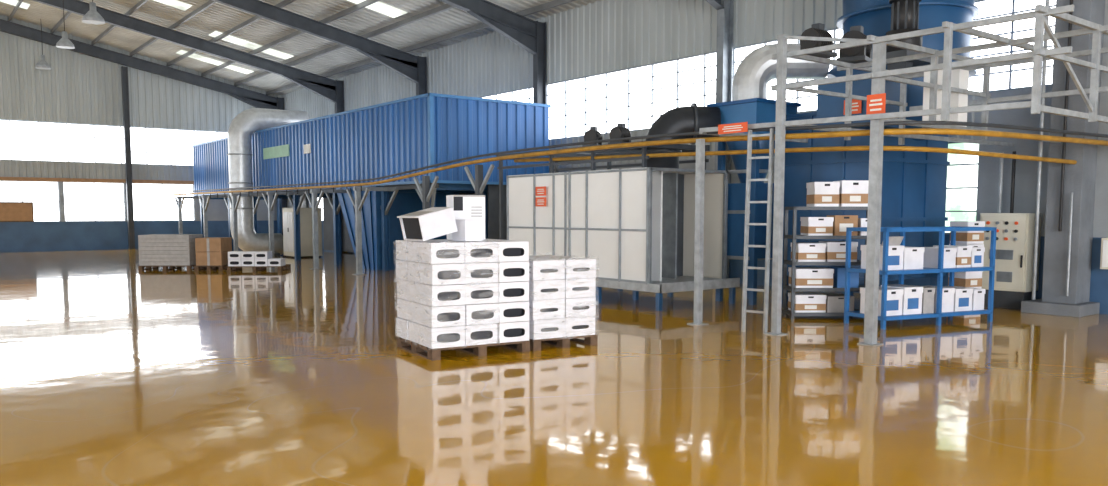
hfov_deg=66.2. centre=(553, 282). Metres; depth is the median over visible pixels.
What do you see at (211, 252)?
wooden pallet
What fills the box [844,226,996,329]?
storage rack
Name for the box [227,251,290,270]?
wooden pallet
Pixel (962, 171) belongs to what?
window
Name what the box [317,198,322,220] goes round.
window
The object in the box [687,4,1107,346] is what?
gantry
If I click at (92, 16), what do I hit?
lamp
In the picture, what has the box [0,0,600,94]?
ceiling
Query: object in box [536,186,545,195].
warning sign
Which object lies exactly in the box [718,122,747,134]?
warning sign
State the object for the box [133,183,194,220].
window
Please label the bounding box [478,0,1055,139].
window
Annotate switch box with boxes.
[1100,238,1107,268]
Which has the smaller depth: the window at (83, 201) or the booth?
the booth
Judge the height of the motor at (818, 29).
0.420 m
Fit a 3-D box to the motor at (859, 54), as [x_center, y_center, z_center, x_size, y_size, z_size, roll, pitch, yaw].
[4.245,-3.313,11.886,0.384,0.504,0.648,3,6,35]
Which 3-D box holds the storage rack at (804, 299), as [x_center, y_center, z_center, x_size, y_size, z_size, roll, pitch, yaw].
[4.192,-0.504,12.855,1.300,2.064,0.500,0,5,0]
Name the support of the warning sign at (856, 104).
attached to the unit at (914, 183)
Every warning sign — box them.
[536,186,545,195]
[536,197,545,205]
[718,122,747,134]
[844,99,861,114]
[866,93,885,114]
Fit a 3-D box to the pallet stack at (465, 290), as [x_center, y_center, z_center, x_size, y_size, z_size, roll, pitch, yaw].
[-1.144,-0.117,9.836,1.376,1.796,1.160,-3,6,-30]
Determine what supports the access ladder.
on the floor
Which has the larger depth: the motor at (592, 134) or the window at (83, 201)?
the window at (83, 201)
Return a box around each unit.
[707,98,800,304]
[782,0,978,303]
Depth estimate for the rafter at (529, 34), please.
23.61 m
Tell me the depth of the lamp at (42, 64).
32.57 m
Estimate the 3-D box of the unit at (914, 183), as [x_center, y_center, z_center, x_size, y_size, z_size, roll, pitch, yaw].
[5.460,-2.699,14.293,3.020,6.200,2.580,-4,6,-38]
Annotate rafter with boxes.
[0,19,286,234]
[32,0,343,112]
[212,0,426,95]
[439,0,545,103]
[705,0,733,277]
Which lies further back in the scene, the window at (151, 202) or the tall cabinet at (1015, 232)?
the window at (151, 202)
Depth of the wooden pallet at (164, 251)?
23.38 m
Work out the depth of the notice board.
33.97 m
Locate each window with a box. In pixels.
[0,119,227,165]
[0,180,59,221]
[63,182,125,221]
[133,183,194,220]
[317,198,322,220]
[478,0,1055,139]
[945,142,978,233]
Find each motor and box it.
[582,127,601,146]
[608,123,631,143]
[800,23,837,58]
[836,25,871,63]
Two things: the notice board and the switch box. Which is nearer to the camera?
the switch box
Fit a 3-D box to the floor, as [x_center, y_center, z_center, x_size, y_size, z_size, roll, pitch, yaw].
[-12.621,1.026,8.146,40.600,0.200,52.800,-4,6,-38]
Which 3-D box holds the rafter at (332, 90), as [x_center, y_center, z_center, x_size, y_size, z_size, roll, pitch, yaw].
[-24.380,-5.706,22.687,39.920,10.796,0.200,-4,6,-38]
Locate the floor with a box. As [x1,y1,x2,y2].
[0,247,1107,485]
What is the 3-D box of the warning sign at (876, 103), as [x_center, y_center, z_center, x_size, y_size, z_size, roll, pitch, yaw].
[3.789,-2.100,10.003,0.010,0.240,0.240,-4,6,-38]
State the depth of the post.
36.09 m
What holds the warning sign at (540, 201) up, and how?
attached to the booth
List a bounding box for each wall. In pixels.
[0,15,280,251]
[281,0,1107,313]
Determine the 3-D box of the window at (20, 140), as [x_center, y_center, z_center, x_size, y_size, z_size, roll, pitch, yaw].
[-28.745,-5.227,28.334,40.000,1.600,0.080,-4,6,-38]
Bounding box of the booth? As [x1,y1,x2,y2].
[506,167,739,310]
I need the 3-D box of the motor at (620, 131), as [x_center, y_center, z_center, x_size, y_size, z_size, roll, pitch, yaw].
[1.220,-2.633,15.074,0.288,0.378,0.486,4,6,40]
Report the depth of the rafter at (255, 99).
36.49 m
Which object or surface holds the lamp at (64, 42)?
hanging from the ceiling
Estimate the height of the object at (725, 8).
10.796 m
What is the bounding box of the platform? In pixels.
[497,141,709,239]
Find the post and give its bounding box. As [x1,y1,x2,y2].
[121,66,134,249]
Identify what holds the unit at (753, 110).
on the floor
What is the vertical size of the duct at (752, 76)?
1.009 m
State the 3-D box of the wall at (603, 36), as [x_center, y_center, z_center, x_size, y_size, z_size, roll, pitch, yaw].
[3.204,-3.691,20.159,0.235,7.200,52.200,-4,6,-38]
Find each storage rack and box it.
[782,180,881,319]
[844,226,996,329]
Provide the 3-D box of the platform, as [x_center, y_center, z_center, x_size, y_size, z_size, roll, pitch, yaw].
[0.778,-1.146,16.305,1.530,2.770,4.400,-4,6,-38]
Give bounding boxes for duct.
[227,108,308,255]
[646,103,720,167]
[732,43,829,100]
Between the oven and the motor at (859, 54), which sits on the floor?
the oven
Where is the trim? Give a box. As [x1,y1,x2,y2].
[58,181,126,221]
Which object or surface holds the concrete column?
on the floor
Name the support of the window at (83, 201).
in the wall at (78, 88)
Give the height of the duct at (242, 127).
5.320 m
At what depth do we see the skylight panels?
31.38 m
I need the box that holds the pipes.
[167,121,1107,274]
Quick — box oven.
[192,93,550,270]
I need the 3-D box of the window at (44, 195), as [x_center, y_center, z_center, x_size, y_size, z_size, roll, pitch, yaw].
[-21.416,-3.287,34.242,2.600,1.650,0.080,-4,6,-38]
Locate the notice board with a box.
[0,202,33,221]
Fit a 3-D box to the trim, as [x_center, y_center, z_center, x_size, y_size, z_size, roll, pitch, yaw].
[-19.310,-3.421,35.844,2.700,1.650,0.180,-4,6,-38]
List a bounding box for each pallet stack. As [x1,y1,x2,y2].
[396,195,529,360]
[512,255,597,350]
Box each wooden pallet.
[138,234,202,269]
[194,237,231,269]
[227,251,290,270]
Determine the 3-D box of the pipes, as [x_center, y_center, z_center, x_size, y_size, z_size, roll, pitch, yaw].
[-3.950,-1.827,24.425,5.673,2.775,34.136,-4,6,-38]
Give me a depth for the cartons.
13.39 m
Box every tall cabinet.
[282,195,321,257]
[980,151,1041,309]
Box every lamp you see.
[35,26,50,69]
[56,0,74,48]
[82,0,104,24]
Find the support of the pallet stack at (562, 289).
on the floor
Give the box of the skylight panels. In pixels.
[0,0,407,73]
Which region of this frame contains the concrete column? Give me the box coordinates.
[1021,0,1104,316]
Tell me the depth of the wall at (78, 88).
35.60 m
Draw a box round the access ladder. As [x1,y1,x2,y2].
[741,128,774,333]
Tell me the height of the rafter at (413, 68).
10.796 m
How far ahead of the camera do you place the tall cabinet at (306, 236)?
29.86 m
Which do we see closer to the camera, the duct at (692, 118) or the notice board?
the duct at (692, 118)

